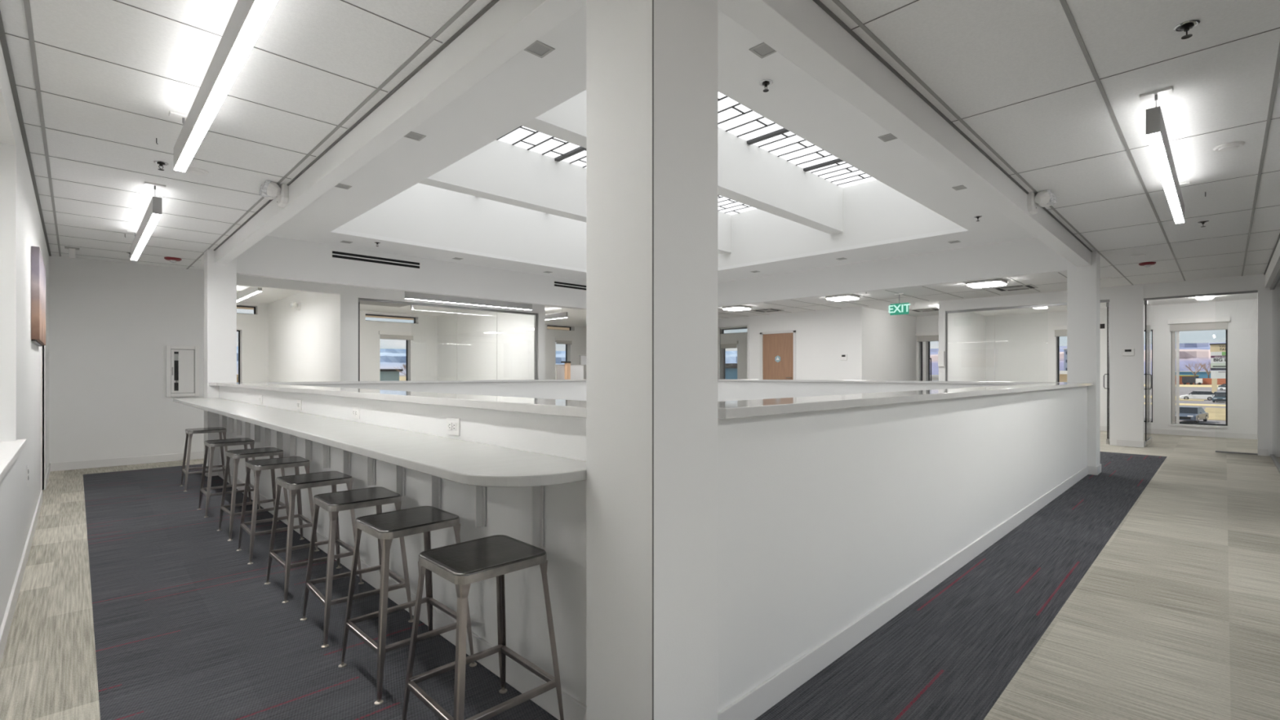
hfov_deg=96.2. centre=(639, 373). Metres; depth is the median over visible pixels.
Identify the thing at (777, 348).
door
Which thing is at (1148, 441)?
door
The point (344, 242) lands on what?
recessed light
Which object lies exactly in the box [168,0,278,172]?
pendant light
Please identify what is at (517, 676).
baseboard
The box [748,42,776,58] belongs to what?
recessed light
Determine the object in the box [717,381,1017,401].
wall
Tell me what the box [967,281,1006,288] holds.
diffuser
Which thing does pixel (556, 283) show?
air vent
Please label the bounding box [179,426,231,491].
bar stool
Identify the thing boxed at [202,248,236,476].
column
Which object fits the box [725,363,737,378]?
building
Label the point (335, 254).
air vent
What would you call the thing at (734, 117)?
window
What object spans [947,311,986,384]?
wall
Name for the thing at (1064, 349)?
apartment block
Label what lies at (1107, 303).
door
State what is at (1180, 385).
strip
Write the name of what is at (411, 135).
recessed light
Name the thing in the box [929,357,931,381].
street lamp
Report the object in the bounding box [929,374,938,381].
building
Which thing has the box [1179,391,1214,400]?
suv
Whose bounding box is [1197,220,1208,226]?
sprinkler
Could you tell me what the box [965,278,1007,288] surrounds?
square ceiling light
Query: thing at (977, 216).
sprinkler
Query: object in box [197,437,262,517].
bar stool
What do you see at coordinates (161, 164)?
cup
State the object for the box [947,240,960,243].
recessed light
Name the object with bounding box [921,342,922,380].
window
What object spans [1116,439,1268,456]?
baseboard
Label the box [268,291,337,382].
wall partition
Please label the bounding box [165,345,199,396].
fire extinguisher cabinet
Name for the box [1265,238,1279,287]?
wall
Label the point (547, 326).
window
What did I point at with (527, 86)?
ceiling
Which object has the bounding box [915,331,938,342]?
roller shade
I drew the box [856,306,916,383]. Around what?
wall
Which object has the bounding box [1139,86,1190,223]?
pendant light
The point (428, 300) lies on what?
diffuser
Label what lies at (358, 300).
window frame
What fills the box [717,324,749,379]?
window
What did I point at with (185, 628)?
floor
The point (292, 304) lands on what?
emergency light
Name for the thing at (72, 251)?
bracket
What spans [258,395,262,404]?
wall outlet
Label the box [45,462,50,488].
baseboard
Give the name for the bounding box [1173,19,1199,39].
sprinkler
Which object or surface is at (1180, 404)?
ground strip
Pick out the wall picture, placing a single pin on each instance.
(37, 267)
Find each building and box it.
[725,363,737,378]
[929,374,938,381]
[1059,370,1066,382]
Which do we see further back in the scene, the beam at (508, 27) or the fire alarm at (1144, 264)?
the fire alarm at (1144, 264)
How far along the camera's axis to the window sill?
10.81 m
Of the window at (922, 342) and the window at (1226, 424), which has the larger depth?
the window at (922, 342)
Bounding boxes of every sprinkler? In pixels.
[153,160,168,170]
[759,79,773,92]
[973,215,982,221]
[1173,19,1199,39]
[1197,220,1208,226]
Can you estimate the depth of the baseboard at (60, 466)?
7.39 m
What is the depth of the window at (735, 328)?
18.77 m
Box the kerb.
[1175,399,1204,400]
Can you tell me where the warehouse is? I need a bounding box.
[1175,371,1210,378]
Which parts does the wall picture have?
stretcher frame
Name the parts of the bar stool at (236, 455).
leg, foot rail, leg, foot rail, seat, foot rail, leg, foot rail, leg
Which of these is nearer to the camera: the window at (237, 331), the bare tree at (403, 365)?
the window at (237, 331)
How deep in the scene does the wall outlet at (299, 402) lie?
4.27 m
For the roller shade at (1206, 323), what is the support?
attached to the wall at (1026, 344)
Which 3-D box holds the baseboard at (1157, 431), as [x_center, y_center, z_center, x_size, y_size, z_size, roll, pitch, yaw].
[10.806,1.136,10.539,0.012,0.100,7.900,0,0,-44]
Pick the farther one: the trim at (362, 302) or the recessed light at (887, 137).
the trim at (362, 302)
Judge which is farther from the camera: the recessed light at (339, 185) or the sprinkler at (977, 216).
the sprinkler at (977, 216)
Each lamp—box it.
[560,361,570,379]
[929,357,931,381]
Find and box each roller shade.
[378,330,414,340]
[555,337,573,344]
[718,340,737,348]
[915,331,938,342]
[1052,325,1066,337]
[1167,316,1230,331]
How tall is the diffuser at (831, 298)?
0.017 m
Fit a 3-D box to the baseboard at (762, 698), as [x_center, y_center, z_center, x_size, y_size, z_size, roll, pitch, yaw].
[2.720,1.136,4.260,7.130,0.100,0.012,0,0,-44]
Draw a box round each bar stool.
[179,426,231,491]
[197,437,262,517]
[217,447,288,541]
[235,456,319,564]
[264,471,364,603]
[300,486,413,648]
[337,506,476,705]
[402,534,564,719]
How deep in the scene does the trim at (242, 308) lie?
15.71 m
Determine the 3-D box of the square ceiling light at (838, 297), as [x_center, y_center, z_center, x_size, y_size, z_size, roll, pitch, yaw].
[3.739,-1.398,10.608,0.480,0.062,0.480,0,0,-44]
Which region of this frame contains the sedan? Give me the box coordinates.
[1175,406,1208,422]
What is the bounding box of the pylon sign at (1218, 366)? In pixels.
[1209,343,1226,393]
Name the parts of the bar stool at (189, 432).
leg, leg, foot rail, seat, foot rail, leg, leg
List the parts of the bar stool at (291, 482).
leg, foot rail, leg, foot rail, seat, foot rail, leg, foot rail, leg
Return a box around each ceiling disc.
[186,167,208,175]
[1100,276,1111,279]
[1213,141,1244,151]
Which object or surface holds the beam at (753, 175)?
attached to the wall at (873, 211)
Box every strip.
[1144,384,1218,386]
[1144,402,1226,406]
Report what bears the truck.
on the ground at (1183, 390)
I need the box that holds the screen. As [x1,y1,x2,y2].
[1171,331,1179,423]
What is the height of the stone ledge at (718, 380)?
0.034 m
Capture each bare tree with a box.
[393,363,405,374]
[1183,362,1205,384]
[1199,360,1210,377]
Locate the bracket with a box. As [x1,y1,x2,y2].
[64,246,79,258]
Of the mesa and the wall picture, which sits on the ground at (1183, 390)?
the mesa
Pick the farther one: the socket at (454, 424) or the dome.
the dome
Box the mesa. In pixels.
[236,342,1226,375]
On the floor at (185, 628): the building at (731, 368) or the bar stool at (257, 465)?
the bar stool at (257, 465)
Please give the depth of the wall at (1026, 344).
11.28 m
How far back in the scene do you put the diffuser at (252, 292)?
9.53 m
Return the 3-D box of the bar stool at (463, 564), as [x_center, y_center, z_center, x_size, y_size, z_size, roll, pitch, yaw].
[-0.513,0.885,1.879,0.404,0.602,0.401,0,0,-44]
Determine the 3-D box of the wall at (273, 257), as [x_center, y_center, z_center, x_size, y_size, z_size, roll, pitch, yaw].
[-2.352,-1.472,9.476,7.620,0.525,0.120,0,0,-44]
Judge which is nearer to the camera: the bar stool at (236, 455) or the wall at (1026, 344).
the bar stool at (236, 455)
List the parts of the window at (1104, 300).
pane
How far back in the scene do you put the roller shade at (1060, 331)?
12.31 m
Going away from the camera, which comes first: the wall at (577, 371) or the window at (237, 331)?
the window at (237, 331)
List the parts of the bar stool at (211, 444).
leg, foot rail, leg, foot rail, seat, foot rail, leg, leg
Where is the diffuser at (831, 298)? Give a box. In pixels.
[826,296,858,301]
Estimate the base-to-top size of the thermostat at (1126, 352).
0.120 m
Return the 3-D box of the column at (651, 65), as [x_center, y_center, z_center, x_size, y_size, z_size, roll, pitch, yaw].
[0.036,-0.114,1.704,0.279,3.000,0.279,0,0,-44]
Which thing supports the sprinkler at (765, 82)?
attached to the ceiling at (527, 86)
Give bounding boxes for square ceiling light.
[722,305,751,311]
[825,293,859,301]
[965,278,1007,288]
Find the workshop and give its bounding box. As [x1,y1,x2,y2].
[1175,375,1199,384]
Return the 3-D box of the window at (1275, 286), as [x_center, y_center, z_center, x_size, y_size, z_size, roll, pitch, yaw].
[5.542,-0.024,4.775,9.800,2.420,0.050,0,0,-44]
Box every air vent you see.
[331,249,420,269]
[553,280,586,290]
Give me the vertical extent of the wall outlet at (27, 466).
0.120 m
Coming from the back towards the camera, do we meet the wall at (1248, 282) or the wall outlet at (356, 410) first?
the wall at (1248, 282)
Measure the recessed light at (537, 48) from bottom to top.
0.004 m
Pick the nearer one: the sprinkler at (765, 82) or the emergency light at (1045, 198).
the sprinkler at (765, 82)
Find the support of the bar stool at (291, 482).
on the floor at (185, 628)
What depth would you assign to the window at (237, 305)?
12.61 m
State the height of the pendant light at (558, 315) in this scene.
0.252 m
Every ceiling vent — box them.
[750,308,783,312]
[909,307,938,311]
[991,284,1038,291]
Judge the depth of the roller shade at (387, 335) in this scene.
14.60 m
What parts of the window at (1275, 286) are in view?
pane, pane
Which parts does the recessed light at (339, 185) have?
len plate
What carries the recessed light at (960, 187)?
in the ceiling at (527, 86)
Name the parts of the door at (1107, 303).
handle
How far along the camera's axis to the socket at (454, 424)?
2.51 m
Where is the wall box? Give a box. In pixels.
[937,351,944,366]
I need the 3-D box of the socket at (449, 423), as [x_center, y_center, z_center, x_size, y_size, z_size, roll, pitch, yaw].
[-0.842,0.234,2.546,0.004,0.034,0.030,0,0,-44]
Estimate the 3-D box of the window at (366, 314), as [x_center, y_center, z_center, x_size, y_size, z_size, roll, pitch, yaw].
[-6.427,-1.387,14.739,1.329,0.175,0.040,0,0,-44]
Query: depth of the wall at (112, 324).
7.44 m
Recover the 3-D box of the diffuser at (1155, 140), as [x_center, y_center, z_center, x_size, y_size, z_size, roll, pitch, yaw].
[3.349,-1.169,3.634,2.372,0.003,0.049,0,0,-44]
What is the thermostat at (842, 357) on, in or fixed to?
attached to the wall at (822, 336)
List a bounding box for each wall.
[0,41,48,627]
[48,255,586,463]
[218,386,586,706]
[236,235,586,309]
[236,302,586,382]
[289,381,586,400]
[337,179,962,269]
[555,364,586,379]
[578,355,586,364]
[717,237,1066,306]
[717,298,1257,434]
[717,306,856,382]
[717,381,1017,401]
[717,386,1087,712]
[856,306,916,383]
[938,274,1271,456]
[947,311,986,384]
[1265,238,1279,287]
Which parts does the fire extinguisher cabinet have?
door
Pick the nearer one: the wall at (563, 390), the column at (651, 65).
the column at (651, 65)
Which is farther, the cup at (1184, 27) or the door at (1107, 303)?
the door at (1107, 303)
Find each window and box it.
[236,305,255,314]
[236,330,239,382]
[358,297,537,379]
[365,314,415,323]
[405,339,407,380]
[497,125,756,214]
[546,325,570,330]
[565,344,567,361]
[717,91,875,187]
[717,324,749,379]
[722,328,746,333]
[724,348,724,378]
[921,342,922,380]
[928,341,929,381]
[946,299,1109,381]
[1057,336,1059,382]
[1143,290,1257,454]
[1144,329,1152,422]
[1175,329,1227,426]
[1270,269,1279,473]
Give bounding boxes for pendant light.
[126,181,165,260]
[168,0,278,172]
[236,286,262,302]
[404,291,532,310]
[545,307,567,319]
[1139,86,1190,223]
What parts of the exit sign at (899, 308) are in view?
sign panel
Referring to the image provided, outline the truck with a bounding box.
[1182,376,1202,384]
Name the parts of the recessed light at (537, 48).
len plate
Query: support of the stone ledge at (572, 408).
on the wall at (508, 509)
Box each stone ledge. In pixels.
[208,382,586,417]
[244,378,586,384]
[717,378,1062,384]
[717,382,1093,419]
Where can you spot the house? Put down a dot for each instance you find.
(386, 375)
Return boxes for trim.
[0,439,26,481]
[236,306,569,330]
[360,300,410,306]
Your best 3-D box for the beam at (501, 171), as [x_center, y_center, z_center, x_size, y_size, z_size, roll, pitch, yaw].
[-0.521,-2.294,7.561,5.450,0.640,0.200,0,0,-44]
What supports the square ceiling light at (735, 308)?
attached to the ceiling at (1048, 91)
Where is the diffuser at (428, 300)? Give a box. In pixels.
[408,298,530,310]
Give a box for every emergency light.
[258,180,288,207]
[288,301,301,311]
[1026,189,1057,214]
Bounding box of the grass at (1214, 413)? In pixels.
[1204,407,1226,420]
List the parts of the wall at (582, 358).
fabric panel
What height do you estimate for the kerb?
0.140 m
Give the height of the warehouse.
5.950 m
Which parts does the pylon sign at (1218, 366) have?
leg, panel, panel, panel, panel, panel, panel, panel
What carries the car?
on the ground at (1183, 390)
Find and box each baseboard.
[0,490,43,665]
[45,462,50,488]
[50,451,204,471]
[217,466,586,719]
[717,466,1088,719]
[1100,426,1257,439]
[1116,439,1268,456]
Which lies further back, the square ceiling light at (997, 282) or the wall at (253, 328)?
the wall at (253, 328)
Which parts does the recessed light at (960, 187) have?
len plate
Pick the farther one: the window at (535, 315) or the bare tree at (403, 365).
the bare tree at (403, 365)
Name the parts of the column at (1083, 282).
baseboard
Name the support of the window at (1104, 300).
in the wall at (1248, 282)
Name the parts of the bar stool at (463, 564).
leg, foot rail, foot rail, leg, seat, leg, foot rail, foot rail, leg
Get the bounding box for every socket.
[448,422,451,430]
[452,422,456,431]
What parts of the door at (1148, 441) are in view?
rail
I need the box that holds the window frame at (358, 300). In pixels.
[358,300,359,381]
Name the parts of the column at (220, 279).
baseboard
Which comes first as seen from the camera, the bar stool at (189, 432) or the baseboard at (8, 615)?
the baseboard at (8, 615)
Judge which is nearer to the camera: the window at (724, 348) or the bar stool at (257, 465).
the bar stool at (257, 465)
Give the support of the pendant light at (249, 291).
hanging from the ceiling at (577, 317)
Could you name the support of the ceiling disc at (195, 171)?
attached to the ceiling at (1048, 91)
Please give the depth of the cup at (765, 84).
3.38 m
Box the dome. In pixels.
[1195,295,1214,300]
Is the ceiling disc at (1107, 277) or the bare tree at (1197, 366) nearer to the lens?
the ceiling disc at (1107, 277)
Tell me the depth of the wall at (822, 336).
13.06 m
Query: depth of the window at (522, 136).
6.62 m
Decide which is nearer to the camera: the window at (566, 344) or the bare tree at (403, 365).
the window at (566, 344)
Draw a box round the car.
[1217,385,1226,390]
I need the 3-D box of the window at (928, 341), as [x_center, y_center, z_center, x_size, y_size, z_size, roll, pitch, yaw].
[7.471,-0.024,14.215,0.040,1.820,0.620,0,0,-44]
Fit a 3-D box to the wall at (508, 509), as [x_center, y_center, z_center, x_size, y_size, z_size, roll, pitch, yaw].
[-2.428,2.466,4.308,0.190,4.640,6.950,0,0,-44]
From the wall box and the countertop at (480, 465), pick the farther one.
the wall box
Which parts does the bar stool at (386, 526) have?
leg, foot rail, leg, foot rail, seat, foot rail, leg, foot rail, leg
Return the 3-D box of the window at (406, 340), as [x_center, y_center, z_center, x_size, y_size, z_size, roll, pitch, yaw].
[-6.375,-0.344,14.790,0.775,1.260,0.040,0,0,-44]
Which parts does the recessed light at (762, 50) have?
len plate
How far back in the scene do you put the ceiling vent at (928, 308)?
12.82 m
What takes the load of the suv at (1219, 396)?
on the ground at (1183, 390)
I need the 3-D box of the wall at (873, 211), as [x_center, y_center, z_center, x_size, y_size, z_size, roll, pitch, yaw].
[0.096,-2.229,6.933,5.650,0.930,5.640,0,0,-44]
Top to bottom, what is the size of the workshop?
3.950 m
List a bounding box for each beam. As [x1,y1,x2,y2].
[214,0,586,264]
[418,139,731,254]
[521,89,843,234]
[717,0,1091,266]
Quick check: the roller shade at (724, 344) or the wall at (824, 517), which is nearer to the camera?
the wall at (824, 517)
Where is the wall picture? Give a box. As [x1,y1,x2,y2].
[31,245,45,346]
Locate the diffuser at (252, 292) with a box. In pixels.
[236,290,260,302]
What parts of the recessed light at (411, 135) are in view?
len plate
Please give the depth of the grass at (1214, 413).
67.81 m
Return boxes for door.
[40,345,45,490]
[760,329,795,382]
[1102,302,1109,444]
[1144,300,1151,446]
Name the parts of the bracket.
stem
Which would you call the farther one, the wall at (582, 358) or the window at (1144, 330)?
the wall at (582, 358)
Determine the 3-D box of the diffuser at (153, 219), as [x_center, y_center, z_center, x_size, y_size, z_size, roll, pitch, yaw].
[-4.382,-1.169,5.073,0.049,0.003,2.392,0,0,-44]
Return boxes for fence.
[1196,377,1226,384]
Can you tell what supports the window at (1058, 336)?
in the wall at (1026, 344)
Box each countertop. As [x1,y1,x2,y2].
[173,397,586,548]
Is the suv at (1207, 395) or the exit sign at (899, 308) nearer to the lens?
the exit sign at (899, 308)
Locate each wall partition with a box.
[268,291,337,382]
[436,310,533,382]
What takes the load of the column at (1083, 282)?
on the floor at (185, 628)
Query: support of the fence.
on the ground at (1183, 390)
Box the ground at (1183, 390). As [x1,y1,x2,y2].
[399,374,1226,424]
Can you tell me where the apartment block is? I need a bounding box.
[1062,348,1066,370]
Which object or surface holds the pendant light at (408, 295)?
hanging from the ceiling at (1048, 91)
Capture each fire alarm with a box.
[164,257,182,262]
[1138,262,1155,266]
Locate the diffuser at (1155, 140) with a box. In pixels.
[1146,132,1184,223]
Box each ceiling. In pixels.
[0,0,1279,318]
[236,285,586,326]
[266,4,1035,282]
[970,293,1257,315]
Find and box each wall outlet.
[26,465,28,484]
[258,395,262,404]
[296,399,302,409]
[352,405,359,419]
[446,417,459,435]
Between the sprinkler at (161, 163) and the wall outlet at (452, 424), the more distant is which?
the sprinkler at (161, 163)
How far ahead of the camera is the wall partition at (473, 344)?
13.62 m
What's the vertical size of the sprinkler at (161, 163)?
0.048 m
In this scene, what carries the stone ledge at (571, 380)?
on the wall at (563, 390)
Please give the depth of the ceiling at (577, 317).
13.88 m
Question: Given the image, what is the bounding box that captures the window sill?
[1168,423,1227,428]
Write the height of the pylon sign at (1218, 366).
11.472 m
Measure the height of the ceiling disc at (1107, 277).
0.019 m
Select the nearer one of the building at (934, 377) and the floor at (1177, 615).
the floor at (1177, 615)
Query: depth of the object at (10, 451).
2.66 m
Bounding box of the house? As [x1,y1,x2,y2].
[380,368,403,381]
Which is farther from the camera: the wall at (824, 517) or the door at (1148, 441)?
the door at (1148, 441)
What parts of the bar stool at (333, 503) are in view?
leg, foot rail, leg, foot rail, seat, foot rail, leg, foot rail, leg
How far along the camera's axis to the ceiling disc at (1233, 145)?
3.59 m
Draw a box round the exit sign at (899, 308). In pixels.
[888,293,910,315]
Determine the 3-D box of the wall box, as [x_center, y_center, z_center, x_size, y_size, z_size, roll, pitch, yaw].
[5.942,-0.284,11.327,0.050,0.300,0.110,0,0,-44]
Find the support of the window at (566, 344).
in the wall at (253, 328)
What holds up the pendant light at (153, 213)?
hanging from the ceiling at (1048, 91)
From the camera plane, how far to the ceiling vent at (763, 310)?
12.98 m
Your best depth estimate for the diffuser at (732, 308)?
12.21 m
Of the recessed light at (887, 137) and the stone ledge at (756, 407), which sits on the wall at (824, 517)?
the stone ledge at (756, 407)
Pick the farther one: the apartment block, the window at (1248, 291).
the apartment block
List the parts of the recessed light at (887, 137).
len plate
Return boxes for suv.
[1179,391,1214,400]
[1212,391,1226,402]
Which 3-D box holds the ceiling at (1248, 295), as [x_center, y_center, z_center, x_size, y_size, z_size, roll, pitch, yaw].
[9.888,-1.354,9.498,2.780,0.040,8.100,0,0,-44]
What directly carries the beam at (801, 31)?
attached to the wall at (1029, 256)
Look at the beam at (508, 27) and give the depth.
2.71 m
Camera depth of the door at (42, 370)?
5.84 m
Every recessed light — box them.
[334,183,351,189]
[340,240,352,244]
[404,131,426,141]
[524,40,555,57]
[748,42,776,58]
[877,133,897,142]
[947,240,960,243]
[951,185,967,190]
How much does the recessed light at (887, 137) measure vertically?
0.004 m
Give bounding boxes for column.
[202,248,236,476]
[586,0,717,719]
[1066,250,1101,475]
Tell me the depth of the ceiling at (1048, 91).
3.06 m
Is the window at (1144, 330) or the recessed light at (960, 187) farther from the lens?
the window at (1144, 330)
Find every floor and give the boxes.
[0,431,1279,719]
[83,451,1167,719]
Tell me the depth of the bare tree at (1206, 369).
245.43 m
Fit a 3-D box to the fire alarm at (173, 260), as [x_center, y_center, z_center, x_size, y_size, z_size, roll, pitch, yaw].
[-5.797,-1.403,7.132,0.170,0.052,0.170,0,0,-44]
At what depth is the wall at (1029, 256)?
8.41 m
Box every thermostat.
[840,354,847,359]
[1122,348,1133,355]
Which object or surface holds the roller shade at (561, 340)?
attached to the wall at (253, 328)
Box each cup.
[156,162,164,166]
[762,81,769,87]
[1179,22,1194,31]
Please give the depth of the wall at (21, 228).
3.14 m
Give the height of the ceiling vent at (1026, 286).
0.016 m
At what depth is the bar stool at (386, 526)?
2.28 m
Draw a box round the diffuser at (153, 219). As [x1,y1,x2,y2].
[130,213,161,260]
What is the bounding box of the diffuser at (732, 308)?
[723,306,750,311]
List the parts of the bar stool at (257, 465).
leg, foot rail, leg, foot rail, seat, foot rail, leg, foot rail, leg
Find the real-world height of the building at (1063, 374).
5.050 m

